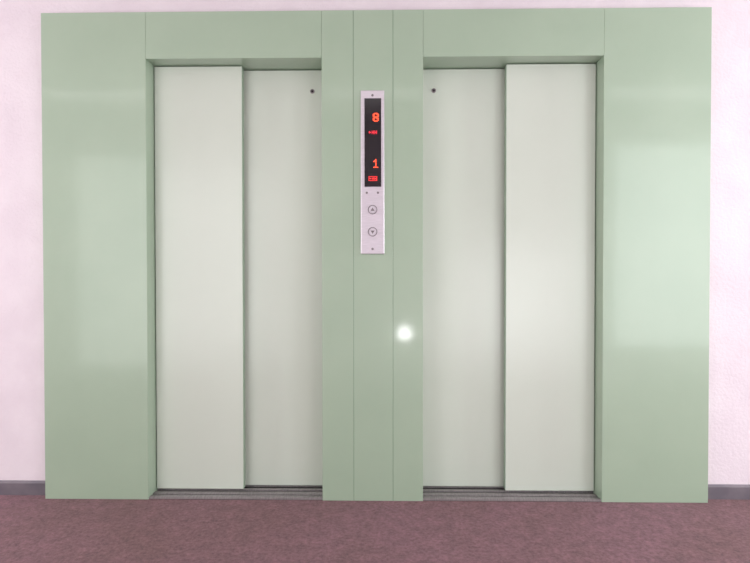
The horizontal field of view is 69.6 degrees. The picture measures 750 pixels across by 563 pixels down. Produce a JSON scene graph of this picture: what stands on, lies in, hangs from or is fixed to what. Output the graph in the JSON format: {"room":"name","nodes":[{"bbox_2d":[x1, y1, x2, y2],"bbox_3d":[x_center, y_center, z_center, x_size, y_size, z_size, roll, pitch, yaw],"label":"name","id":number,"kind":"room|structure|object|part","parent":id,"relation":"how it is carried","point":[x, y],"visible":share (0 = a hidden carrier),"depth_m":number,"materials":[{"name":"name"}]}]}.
{"room":"elevator lobby","nodes":[
{"label":"elevator lobby","id":0,"kind":"room"},
{"bbox_2d":[0,495,749,562],"bbox_3d":[0.022,1.144,1.276,9.400,0.100,3.460,0,1,1],"label":"floor","id":1,"kind":"structure","parent":0,"point":[33,528],"depth_m":2.33,"materials":[{"name":"red carpet"}]},
{"bbox_2d":[149,485,322,499],"bbox_3d":[-0.685,1.068,2.779,0.858,0.011,0.236,0,1,1],"label":"threshold","id":2,"kind":"object","parent":1,"relation":"on","point":[250,492],"visible":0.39,"depth_m":2.71,"materials":[{"name":"metal"}]},
{"bbox_2d":[423,486,600,501],"bbox_3d":[0.671,1.067,2.756,0.867,0.011,0.236,0,1,1],"label":"threshold","id":3,"kind":"object","parent":1,"relation":"on","point":[430,493],"visible":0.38,"depth_m":2.69,"materials":[{"name":"metal"}]},
{"bbox_2d":[0,0,749,483],"bbox_3d":[0.047,-0.303,2.833,9.200,2.750,0.305,0,1,1],"label":"wall","id":4,"kind":"structure","parent":0,"point":[22,404],"depth_m":2.68,"materials":[{"name":"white paint"}]},
{"bbox_2d":[0,480,44,494],"bbox_3d":[-3.093,1.041,2.746,2.923,0.070,0.012,0,1,1],"label":"baseboard","id":5,"kind":"structure","parent":4,"relation":"attached to","point":[7,487],"depth_m":2.72,"materials":[{"name":"grey metal"}]},
{"bbox_2d":[41,7,711,502],"bbox_3d":[-0.007,-0.121,2.747,3.248,2.389,0.235,0,1,1],"label":"surround","id":6,"kind":"object","parent":4,"relation":"attached to","point":[653,142],"visible":0.94,"depth_m":2.63,"materials":[{"name":"green metal"}]},
{"bbox_3d":[-1.374,-0.120,2.769,0.515,2.389,0.235,0,1,1],"label":"panel","id":7,"kind":"part","parent":6,"relation":"part of","materials":[{"name":"green metal"}]},
{"bbox_2d":[154,66,322,488],"bbox_3d":[-0.686,-0.012,2.780,0.854,2.144,0.096,0,1,1],"label":"elevator door","id":8,"kind":"structure","parent":6,"relation":"attached to","point":[238,152],"depth_m":2.75,"materials":[{"name":"metal"}]},
{"bbox_3d":[-0.891,-0.014,2.754,0.445,2.140,0.038,0,1,1],"label":"door panel","id":9,"kind":"part","parent":8,"relation":"part of","materials":[{"name":"metal"}]},
{"bbox_3d":[-0.481,-0.013,2.807,0.445,2.144,0.036,0,1,1],"label":"door panel","id":10,"kind":"part","parent":8,"relation":"part of","materials":[{"name":"metal"}]},
{"bbox_3d":[-0.180,-0.121,2.749,0.153,2.389,0.235,0,1,1],"label":"column panel","id":11,"kind":"part","parent":6,"relation":"part of","materials":[{"name":"green metal"}]},
{"bbox_2d":[361,90,383,253],"bbox_3d":[-0.012,-0.529,2.615,0.114,0.790,0.016,0,1,1],"label":"panel","id":12,"kind":"object","parent":6,"relation":"attached to","point":[372,101],"visible":1,"depth_m":2.61,"materials":[{"name":"metal"}]},
{"bbox_3d":[-0.008,-0.120,2.657,0.190,2.389,0.055,0,1,1],"label":"column panel","id":13,"kind":"part","parent":6,"relation":"part of","materials":[{"name":"green metal"}]},
{"bbox_3d":[0.163,-0.121,2.744,0.145,2.389,0.235,0,1,1],"label":"column panel","id":14,"kind":"part","parent":6,"relation":"part of","materials":[{"name":"green metal"}]},
{"bbox_2d":[423,64,595,490],"bbox_3d":[0.670,-0.013,2.757,0.863,2.144,0.096,0,1,1],"label":"elevator door","id":15,"kind":"structure","parent":6,"relation":"attached to","point":[509,152],"depth_m":2.72,"materials":[{"name":"metal"}]},
{"bbox_3d":[0.466,-0.013,2.791,0.454,2.144,0.036,0,1,1],"label":"door panel","id":16,"kind":"part","parent":15,"relation":"part of","materials":[{"name":"metal"}]},
{"bbox_3d":[0.879,-0.015,2.725,0.445,2.140,0.038,0,1,1],"label":"door panel","id":17,"kind":"part","parent":15,"relation":"part of","materials":[{"name":"metal"}]},
{"bbox_3d":[1.360,-0.122,2.724,0.512,2.389,0.235,0,1,1],"label":"panel","id":18,"kind":"part","parent":6,"relation":"part of","materials":[{"name":"green metal"}]},
{"bbox_2d":[708,484,749,499],"bbox_3d":[3.130,1.038,2.642,3.029,0.070,0.012,0,1,1],"label":"baseboard","id":19,"kind":"structure","parent":4,"relation":"attached to","point":[715,491],"depth_m":2.66,"materials":[{"name":"grey metal"}]}
]}

